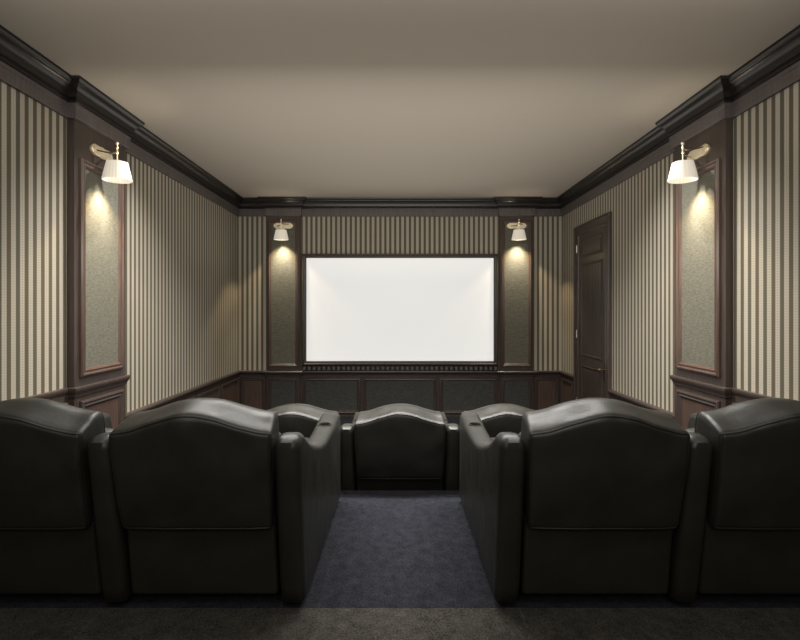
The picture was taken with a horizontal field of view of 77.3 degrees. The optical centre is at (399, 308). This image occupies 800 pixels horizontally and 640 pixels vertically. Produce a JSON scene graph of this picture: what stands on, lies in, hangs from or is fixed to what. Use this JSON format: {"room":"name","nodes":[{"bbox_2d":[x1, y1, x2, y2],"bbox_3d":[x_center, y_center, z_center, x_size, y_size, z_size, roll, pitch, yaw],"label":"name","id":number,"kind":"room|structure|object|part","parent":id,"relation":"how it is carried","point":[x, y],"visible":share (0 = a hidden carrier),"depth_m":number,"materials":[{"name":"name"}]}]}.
{"room":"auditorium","nodes":[
{"label":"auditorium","id":0,"kind":"room"},
{"bbox_2d":[0,81,237,412],"bbox_3d":[-2.460,0.050,2.405,0.120,3.360,10.010,0,0,0],"label":"wall","id":1,"kind":"structure","parent":0,"point":[181,247],"depth_m":4.49,"materials":[{"name":"paper"}]},
{"bbox_2d":[50,395,68,404],"bbox_3d":[-2.382,0.935,0.500,0.045,0.700,6.200,0,0,0],"label":"wainscot","id":2,"kind":"structure","parent":1,"relation":"attached to","point":[64,399],"depth_m":3.54,"materials":[{"name":"brown wood"}]},
{"bbox_2d":[24,375,129,399],"bbox_3d":[-2.364,0.603,0.849,0.092,0.075,6.897,0,0,0],"label":"trim","id":3,"kind":"structure","parent":1,"relation":"attached to","point":[71,392],"depth_m":3.69,"materials":[{"name":"brown wood"}]},
{"bbox_2d":[67,119,124,428],"bbox_3d":[-2.360,0.075,3.935,0.080,3.110,0.686,0,0,0],"label":"pilaster","id":4,"kind":"object","parent":1,"relation":"attached to","point":[95,206],"visible":0.59,"depth_m":3.82,"materials":[{"name":"brown wood"}]},
{"bbox_3d":[-2.332,0.930,3.935,0.025,0.510,0.560,0,0,0],"label":"panel moulding","id":5,"kind":"part","parent":4,"relation":"part of","materials":[{"name":"brown wood"}]},
{"bbox_3d":[-2.332,-0.302,3.935,0.025,1.605,0.560,0,0,0],"label":"panel moulding","id":6,"kind":"part","parent":4,"relation":"part of","materials":[{"name":"brown wood"}]},
{"bbox_3d":[-2.344,-0.302,3.935,0.006,1.483,0.438,0,0,0],"label":"fabric panel","id":7,"kind":"part","parent":4,"relation":"part of","materials":[{"name":"beige fabric"}]},
{"bbox_3d":[-2.344,0.930,3.935,0.006,0.388,0.438,0,0,0],"label":"panel","id":8,"kind":"part","parent":4,"relation":"part of","materials":[{"name":"brown wood"}]},
{"bbox_2d":[90,142,132,183],"bbox_3d":[-2.220,-1.149,3.925,0.251,0.299,0.290,0,0,0],"label":"wall sconce","id":9,"kind":"object","parent":4,"relation":"attached to","point":[115,171],"visible":1,"depth_m":3.85,"materials":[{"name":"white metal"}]},
{"bbox_3d":[-2.336,-1.223,3.925,0.018,0.090,0.290,0,0,0],"label":"plate","id":10,"kind":"part","parent":9,"relation":"part of","materials":[{"name":"gold metal"}]},
{"bbox_3d":[-2.263,-1.215,3.865,0.137,0.023,0.060,0,0,0],"label":"arm","id":11,"kind":"part","parent":9,"relation":"part of","materials":[{"name":"brown metal"}]},
{"bbox_3d":[-2.200,-1.184,3.890,0.031,0.230,0.032,0,0,0],"label":"stem","id":12,"kind":"part","parent":9,"relation":"part of","materials":[{"name":"gold metal"}]},
{"bbox_3d":[-2.200,-1.070,3.890,0.212,0.140,0.213,0,0,0],"label":"lamp shade","id":13,"kind":"part","parent":9,"relation":"part of","materials":[{"name":"beige fabric"}]},
{"bbox_2d":[173,376,238,402],"bbox_3d":[-2.382,1.280,5.840,0.045,0.700,3.140,0,0,0],"label":"wainscot","id":14,"kind":"structure","parent":1,"relation":"attached to","point":[229,389],"depth_m":6.75,"materials":[{"name":"brown wood"}]},
{"bbox_3d":[-2.374,1.278,6.220,0.028,0.535,0.720,0,0,0],"label":"panel moulding","id":15,"kind":"part","parent":14,"relation":"part of","materials":[{"name":"brown wood"}]},
{"bbox_3d":[-2.374,1.278,7.000,0.028,0.535,0.720,0,0,0],"label":"panel moulding","id":16,"kind":"part","parent":14,"relation":"part of","materials":[{"name":"brown wood"}]},
{"bbox_2d":[0,25,799,208],"bbox_3d":[0.000,-1.552,2.410,4.820,0.155,10.020,0,0,0],"label":"trim","id":17,"kind":"structure","parent":1,"relation":"attached to","point":[16,53],"depth_m":4.23,"materials":[{"name":"brown wood"}]},
{"bbox_2d":[0,61,799,216],"bbox_3d":[0.000,-1.422,2.410,4.820,0.104,10.020,0,0,0],"label":"trim","id":18,"kind":"structure","parent":1,"relation":"attached to","point":[9,76],"depth_m":4.54,"materials":[{"name":"brown wood"}]},
{"bbox_2d":[0,0,799,196],"bbox_3d":[0.000,-1.680,2.405,5.040,0.100,10.250,0,0,0],"label":"ceiling","id":19,"kind":"structure","parent":0,"point":[269,98],"depth_m":3.45,"materials":[{"name":"beige paint"}]},
{"bbox_2d":[0,608,799,639],"bbox_3d":[0.000,1.468,-0.225,4.800,0.364,4.750,0,0,0],"label":"floor","id":20,"kind":"structure","parent":0,"point":[15,623],"depth_m":2.04,"materials":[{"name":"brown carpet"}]},
{"bbox_2d":[238,217,561,369],"bbox_3d":[0.000,0.050,7.470,5.040,3.360,0.120,0,0,0],"label":"wall","id":21,"kind":"structure","parent":0,"point":[318,235],"depth_m":7.41,"materials":[{"name":"paper"}]},
{"bbox_2d":[239,376,266,409],"bbox_3d":[-2.170,1.280,7.393,0.430,0.700,0.045,0,0,0],"label":"wainscot","id":22,"kind":"structure","parent":21,"relation":"attached to","point":[252,389],"depth_m":7.39,"materials":[{"name":"brown wood"}]},
{"bbox_2d":[267,216,299,409],"bbox_3d":[-1.715,0.075,7.371,0.496,3.110,0.077,0,0,0],"label":"pilaster","id":23,"kind":"object","parent":21,"relation":"attached to","point":[283,257],"visible":0.74,"depth_m":7.35,"materials":[{"name":"brown wood"}]},
{"bbox_3d":[-1.715,-0.228,7.354,0.355,2.070,0.006,0,0,0],"label":"fabric panel","id":24,"kind":"part","parent":23,"relation":"part of","materials":[{"name":"beige fabric"}]},
{"bbox_3d":[-1.715,1.275,7.354,0.355,0.435,0.006,0,0,0],"label":"panel","id":25,"kind":"part","parent":23,"relation":"part of","materials":[{"name":"fabric"}]},
{"bbox_2d":[274,219,292,240],"bbox_3d":[-1.715,-1.149,7.230,0.290,0.299,0.251,0,0,0],"label":"wall sconce","id":26,"kind":"object","parent":23,"relation":"attached to","point":[280,234],"visible":1,"depth_m":7.21,"materials":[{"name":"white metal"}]},
{"bbox_3d":[-1.715,-1.070,7.210,0.213,0.140,0.212,0,0,0],"label":"lamp shade","id":27,"kind":"part","parent":26,"relation":"part of","materials":[{"name":"beige fabric"}]},
{"bbox_3d":[-1.715,-1.223,7.346,0.290,0.090,0.018,0,0,0],"label":"plate","id":28,"kind":"part","parent":26,"relation":"part of","materials":[{"name":"gold metal"}]},
{"bbox_3d":[-1.715,1.275,7.344,0.430,0.510,0.022,0,0,0],"label":"panel moulding","id":29,"kind":"part","parent":23,"relation":"part of","materials":[{"name":"brown wood"}]},
{"bbox_3d":[-1.715,-0.228,7.344,0.430,2.145,0.022,0,0,0],"label":"panel moulding","id":30,"kind":"part","parent":23,"relation":"part of","materials":[{"name":"brown wood"}]},
{"bbox_2d":[125,370,573,418],"bbox_3d":[0.000,0.948,5.845,4.820,0.075,3.150,0,0,0],"label":"trim","id":31,"kind":"structure","parent":21,"relation":"attached to","point":[191,391],"depth_m":7.36,"materials":[{"name":"brown wood"}]},
{"bbox_2d":[300,376,499,416],"bbox_3d":[0.000,1.280,7.393,2.950,0.700,0.045,0,0,0],"label":"wainscot","id":32,"kind":"structure","parent":21,"relation":"attached to","point":[452,396],"depth_m":7.39,"materials":[{"name":"brown wood"}]},
{"bbox_3d":[-1.012,1.278,7.384,0.855,0.535,0.028,0,0,0],"label":"panel moulding","id":33,"kind":"part","parent":32,"relation":"part of","materials":[{"name":"brown wood"}]},
{"bbox_3d":[0.000,1.278,7.384,1.090,0.535,0.028,0,0,0],"label":"panel moulding","id":34,"kind":"part","parent":32,"relation":"part of","materials":[{"name":"brown wood"}]},
{"bbox_3d":[0.000,1.603,7.388,2.950,0.055,0.016,0,0,0],"label":"baseboard","id":35,"kind":"part","parent":32,"relation":"part of","materials":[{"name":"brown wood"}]},
{"bbox_3d":[1.012,1.278,7.384,0.855,0.535,0.028,0,0,0],"label":"panel moulding","id":36,"kind":"part","parent":32,"relation":"part of","materials":[{"name":"brown wood"}]},
{"bbox_2d":[302,365,497,370],"bbox_3d":[0.000,0.872,7.372,2.900,0.073,0.075,0,0,0],"label":"trim","id":37,"kind":"structure","parent":21,"relation":"attached to","point":[304,367],"depth_m":7.38,"materials":[{"name":"brown wood"}]},
{"bbox_2d":[303,376,496,376],"bbox_3d":[0.000,0.996,7.387,2.861,0.024,0.022,0,0,0],"label":"trim","id":38,"kind":"structure","parent":21,"relation":"attached to","point":[303,376],"depth_m":7.38,"materials":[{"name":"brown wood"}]},
{"bbox_2d":[302,254,497,364],"bbox_3d":[0.000,0.007,7.379,2.890,1.645,0.062,0,0,0],"label":"projection screen","id":39,"kind":"object","parent":21,"relation":"attached to","point":[358,309],"visible":1,"depth_m":7.39,"materials":[{"name":"white fabric"}]},
{"bbox_2d":[500,216,532,409],"bbox_3d":[1.715,0.075,7.371,0.496,3.110,0.077,0,0,0],"label":"pilaster","id":40,"kind":"object","parent":21,"relation":"attached to","point":[516,257],"visible":0.77,"depth_m":7.35,"materials":[{"name":"brown wood"}]},
{"bbox_2d":[507,219,525,240],"bbox_3d":[1.715,-1.149,7.230,0.290,0.299,0.251,0,0,0],"label":"wall sconce","id":41,"kind":"object","parent":40,"relation":"attached to","point":[519,232],"visible":1,"depth_m":7.21,"materials":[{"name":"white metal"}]},
{"bbox_3d":[1.715,-1.223,7.346,0.290,0.090,0.018,0,0,0],"label":"plate","id":42,"kind":"part","parent":41,"relation":"part of","materials":[{"name":"gold metal"}]},
{"bbox_3d":[1.715,-1.070,7.210,0.213,0.140,0.212,0,0,0],"label":"lamp shade","id":43,"kind":"part","parent":41,"relation":"part of","materials":[{"name":"beige fabric"}]},
{"bbox_3d":[1.715,1.275,7.344,0.430,0.510,0.022,0,0,0],"label":"panel moulding","id":44,"kind":"part","parent":40,"relation":"part of","materials":[{"name":"brown wood"}]},
{"bbox_3d":[1.715,-0.228,7.344,0.430,2.145,0.022,0,0,0],"label":"panel moulding","id":45,"kind":"part","parent":40,"relation":"part of","materials":[{"name":"brown wood"}]},
{"bbox_3d":[1.715,-0.228,7.354,0.355,2.070,0.006,0,0,0],"label":"fabric panel","id":46,"kind":"part","parent":40,"relation":"part of","materials":[{"name":"beige fabric"}]},
{"bbox_3d":[1.715,1.275,7.354,0.355,0.435,0.006,0,0,0],"label":"panel","id":47,"kind":"part","parent":40,"relation":"part of","materials":[{"name":"fabric"}]},
{"bbox_2d":[533,376,560,409],"bbox_3d":[2.170,1.280,7.393,0.430,0.700,0.045,0,0,0],"label":"wainscot","id":48,"kind":"structure","parent":21,"relation":"attached to","point":[546,389],"depth_m":7.39,"materials":[{"name":"brown wood"}]},
{"bbox_2d":[340,417,459,426],"bbox_3d":[0.000,1.665,5.385,5.040,0.130,4.290,0,0,0],"label":"floor","id":49,"kind":"structure","parent":0,"point":[343,420],"depth_m":7.17,"materials":[{"name":"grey carpet"}]},
{"bbox_2d":[268,403,340,489],"bbox_3d":[-0.825,1.148,4.207,0.771,0.903,1.405,0,0,0],"label":"recliner","id":50,"kind":"object","parent":49,"relation":"on","point":[303,419],"visible":0.1,"depth_m":3.52,"materials":[{"name":"leather"}]},
{"bbox_3d":[-0.764,0.963,3.655,0.649,0.533,0.297,0,0,0],"label":"backrest","id":51,"kind":"part","parent":50,"relation":"part of","materials":[{"name":"leather"}]},
{"bbox_2d":[0,490,799,607],"bbox_3d":[0.000,1.468,2.845,4.800,0.365,1.390,0,0,0],"label":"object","id":52,"kind":"structure","parent":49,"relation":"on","point":[381,548],"depth_m":2.37,"materials":[{"name":"blue carpet"}]},
{"bbox_2d":[0,398,113,593],"bbox_3d":[-1.667,0.833,2.672,0.771,0.903,1.405,0,0,0],"label":"recliner","id":53,"kind":"object","parent":52,"relation":"on","point":[48,538],"visible":0.56,"depth_m":2.05,"materials":[{"name":"leather"}]},
{"bbox_3d":[-1.606,1.050,2.215,0.634,0.370,0.225,0,0,0],"label":"panel","id":54,"kind":"part","parent":53,"relation":"part of","materials":[{"name":"leather"}]},
{"bbox_3d":[-1.606,0.648,2.120,0.649,0.533,0.297,0,0,0],"label":"backrest","id":55,"kind":"part","parent":53,"relation":"part of","materials":[{"name":"leather"}]},
{"bbox_3d":[-1.988,0.896,2.693,0.126,0.754,1.355,0,0,0],"label":"armrest","id":56,"kind":"part","parent":53,"relation":"part of","materials":[{"name":"leather"}]},
{"bbox_2d":[87,398,340,602],"bbox_3d":[-0.842,0.833,2.671,0.890,0.903,1.398,0,0,0],"label":"recliner","id":57,"kind":"object","parent":52,"relation":"on","point":[195,495],"visible":1,"depth_m":2.06,"materials":[{"name":"leather"}]},
{"bbox_3d":[-1.224,0.896,2.693,0.126,0.754,1.355,0,0,0],"label":"armrest","id":58,"kind":"part","parent":57,"relation":"part of","materials":[{"name":"leather"}]},
{"bbox_3d":[-0.842,0.648,2.120,0.649,0.533,0.297,0,0,0],"label":"backrest","id":59,"kind":"part","parent":57,"relation":"part of","materials":[{"name":"leather"}]},
{"bbox_3d":[-0.842,1.050,2.215,0.634,0.370,0.225,0,0,0],"label":"panel","id":60,"kind":"part","parent":57,"relation":"part of","materials":[{"name":"leather"}]},
{"bbox_3d":[-0.460,0.896,2.693,0.126,0.754,1.355,0,0,0],"label":"armrest","id":61,"kind":"part","parent":57,"relation":"part of","materials":[{"name":"leather"}]},
{"bbox_2d":[459,398,712,602],"bbox_3d":[0.842,0.833,2.671,0.890,0.903,1.398,0,0,0],"label":"recliner","id":62,"kind":"object","parent":52,"relation":"on","point":[591,495],"visible":1,"depth_m":2.06,"materials":[{"name":"leather"}]},
{"bbox_3d":[0.460,0.896,2.693,0.126,0.754,1.355,0,0,0],"label":"armrest","id":63,"kind":"part","parent":62,"relation":"part of","materials":[{"name":"leather"}]},
{"bbox_3d":[0.842,1.050,2.215,0.634,0.370,0.225,0,0,0],"label":"panel","id":64,"kind":"part","parent":62,"relation":"part of","materials":[{"name":"leather"}]},
{"bbox_3d":[0.842,0.648,2.120,0.649,0.533,0.297,0,0,0],"label":"backrest","id":65,"kind":"part","parent":62,"relation":"part of","materials":[{"name":"leather"}]},
{"bbox_3d":[1.224,0.896,2.693,0.126,0.754,1.355,0,0,0],"label":"armrest","id":66,"kind":"part","parent":62,"relation":"part of","materials":[{"name":"leather"}]},
{"bbox_2d":[685,398,799,593],"bbox_3d":[1.667,0.833,2.671,0.770,0.903,1.406,0,0,0],"label":"recliner","id":67,"kind":"object","parent":52,"relation":"on","point":[751,538],"visible":0.59,"depth_m":2.05,"materials":[{"name":"leather"}]},
{"bbox_2d":[685,428,694,431],"bbox_3d":[1.606,0.770,2.372,0.574,0.430,0.197,0,0,0],"label":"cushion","id":68,"kind":"object","parent":67,"relation":"on","point":[689,429],"depth_m":2.36,"materials":[{"name":"leather"}]},
{"bbox_3d":[1.988,0.896,2.693,0.126,0.754,1.355,0,0,0],"label":"armrest","id":69,"kind":"part","parent":67,"relation":"part of","materials":[{"name":"leather"}]},
{"bbox_3d":[1.606,0.648,2.120,0.649,0.533,0.297,0,0,0],"label":"backrest","id":70,"kind":"part","parent":67,"relation":"part of","materials":[{"name":"leather"}]},
{"bbox_3d":[1.606,1.050,2.215,0.634,0.370,0.225,0,0,0],"label":"panel","id":71,"kind":"part","parent":67,"relation":"part of","materials":[{"name":"leather"}]},
{"bbox_2d":[340,403,459,489],"bbox_3d":[0.000,1.148,4.206,0.890,0.903,1.398,0,0,0],"label":"recliner","id":72,"kind":"object","parent":49,"relation":"on","point":[399,446],"visible":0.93,"depth_m":3.56,"materials":[{"name":"leather"}]},
{"bbox_3d":[-0.382,1.211,4.228,0.126,0.754,1.355,0,0,0],"label":"armrest","id":73,"kind":"part","parent":72,"relation":"part of","materials":[{"name":"leather"}]},
{"bbox_3d":[0.000,1.365,3.750,0.634,0.370,0.225,0,0,0],"label":"panel","id":74,"kind":"part","parent":72,"relation":"part of","materials":[{"name":"leather"}]},
{"bbox_3d":[0.000,0.963,3.655,0.649,0.533,0.297,0,0,0],"label":"backrest","id":75,"kind":"part","parent":72,"relation":"part of","materials":[{"name":"leather"}]},
{"bbox_3d":[0.382,1.211,4.228,0.126,0.754,1.355,0,0,0],"label":"armrest","id":76,"kind":"part","parent":72,"relation":"part of","materials":[{"name":"leather"}]},
{"bbox_2d":[459,403,533,489],"bbox_3d":[0.825,1.148,4.207,0.770,0.903,1.406,0,0,0],"label":"recliner","id":77,"kind":"object","parent":49,"relation":"on","point":[496,419],"visible":0.09,"depth_m":3.52,"materials":[{"name":"leather"}]},
{"bbox_3d":[0.764,0.963,3.655,0.649,0.533,0.297,0,0,0],"label":"backrest","id":78,"kind":"part","parent":77,"relation":"part of","materials":[{"name":"leather"}]},
{"bbox_2d":[562,81,799,412],"bbox_3d":[2.460,0.050,2.405,0.120,3.360,10.010,0,0,0],"label":"wall","id":79,"kind":"structure","parent":0,"point":[766,137],"depth_m":3.54,"materials":[{"name":"paper"}]},
{"bbox_2d":[561,376,573,402],"bbox_3d":[2.382,1.280,7.105,0.045,0.700,0.610,0,0,0],"label":"wainscot","id":80,"kind":"structure","parent":79,"relation":"attached to","point":[567,385],"depth_m":7.12,"materials":[{"name":"brown wood"}]},
{"bbox_2d":[574,211,611,399],"bbox_3d":[2.361,0.263,6.230,0.089,2.735,1.140,0,0,0],"label":"door","id":81,"kind":"structure","parent":79,"relation":"in","point":[592,238],"depth_m":6.19,"materials":[{"name":"brown wood"}]},
{"bbox_3d":[2.383,1.120,6.230,0.014,0.780,0.680,0,0,0],"label":"panel moulding","id":82,"kind":"part","parent":81,"relation":"part of","materials":[{"name":"brown wood"}]},
{"bbox_3d":[2.383,0.010,6.230,0.014,1.200,0.680,0,0,0],"label":"panel moulding","id":83,"kind":"part","parent":81,"relation":"part of","materials":[{"name":"brown wood"}]},
{"bbox_3d":[2.383,-0.785,6.230,0.014,0.230,0.680,0,0,0],"label":"panel moulding","id":84,"kind":"part","parent":81,"relation":"part of","materials":[{"name":"brown wood"}]},
{"bbox_3d":[2.387,1.120,6.230,0.006,0.700,0.594,0,0,0],"label":"panel","id":85,"kind":"part","parent":81,"relation":"part of","materials":[{"name":"brown wood"}]},
{"bbox_3d":[2.387,0.010,6.230,0.006,1.120,0.594,0,0,0],"label":"panel","id":86,"kind":"part","parent":81,"relation":"part of","materials":[{"name":"brown wood"}]},
{"bbox_3d":[2.385,-0.785,6.230,0.009,0.130,0.580,0,0,0],"label":"panel","id":87,"kind":"part","parent":81,"relation":"part of","materials":[{"name":"brown wood"}]},
{"bbox_3d":[2.352,0.730,5.878,0.072,0.200,0.126,0,0,0],"label":"handle","id":88,"kind":"part","parent":81,"relation":"part of","materials":[{"name":"brown metal"}]},
{"bbox_2d":[607,389,674,419],"bbox_3d":[2.378,0.948,4.965,0.064,0.075,1.390,0,0,0],"label":"trim","id":89,"kind":"structure","parent":79,"relation":"attached to","point":[613,393],"depth_m":5.01,"materials":[{"name":"brown wood"}]},
{"bbox_2d":[675,119,732,428],"bbox_3d":[2.360,0.075,3.935,0.080,3.110,0.686,0,0,0],"label":"pilaster","id":90,"kind":"object","parent":79,"relation":"attached to","point":[703,206],"visible":0.6,"depth_m":3.83,"materials":[{"name":"brown wood"}]},
{"bbox_2d":[667,142,709,183],"bbox_3d":[2.220,-1.149,3.925,0.251,0.299,0.290,0,0,0],"label":"wall sconce","id":91,"kind":"object","parent":90,"relation":"attached to","point":[682,171],"visible":1,"depth_m":3.85,"materials":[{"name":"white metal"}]},
{"bbox_3d":[2.200,-1.184,3.890,0.031,0.230,0.032,0,0,0],"label":"stem","id":92,"kind":"part","parent":91,"relation":"part of","materials":[{"name":"gold metal"}]},
{"bbox_3d":[2.200,-1.070,3.890,0.212,0.140,0.213,0,0,0],"label":"lamp shade","id":93,"kind":"part","parent":91,"relation":"part of","materials":[{"name":"beige fabric"}]},
{"bbox_3d":[2.336,-1.223,3.925,0.018,0.090,0.290,0,0,0],"label":"plate","id":94,"kind":"part","parent":91,"relation":"part of","materials":[{"name":"gold metal"}]},
{"bbox_3d":[2.344,-0.302,3.935,0.006,1.483,0.438,0,0,0],"label":"fabric panel","id":95,"kind":"part","parent":90,"relation":"part of","materials":[{"name":"beige fabric"}]},
{"bbox_3d":[2.344,0.930,3.935,0.006,0.388,0.438,0,0,0],"label":"panel","id":96,"kind":"part","parent":90,"relation":"part of","materials":[{"name":"brown wood"}]},
{"bbox_3d":[2.332,0.930,3.935,0.025,0.510,0.560,0,0,0],"label":"panel moulding","id":97,"kind":"part","parent":90,"relation":"part of","materials":[{"name":"brown wood"}]},
{"bbox_3d":[2.332,-0.302,3.935,0.025,1.605,0.560,0,0,0],"label":"panel moulding","id":98,"kind":"part","parent":90,"relation":"part of","materials":[{"name":"brown wood"}]},
{"bbox_2d":[670,375,775,399],"bbox_3d":[2.364,0.603,0.849,0.092,0.075,6.897,0,0,0],"label":"trim","id":99,"kind":"structure","parent":79,"relation":"attached to","point":[725,392],"depth_m":3.69,"materials":[{"name":"brown wood"}]},
{"bbox_2d":[731,395,749,403],"bbox_3d":[2.382,0.935,0.500,0.045,0.700,6.200,0,0,0],"label":"wainscot","id":100,"kind":"structure","parent":79,"relation":"attached to","point":[735,399],"depth_m":3.54,"materials":[{"name":"brown wood"}]}
]}

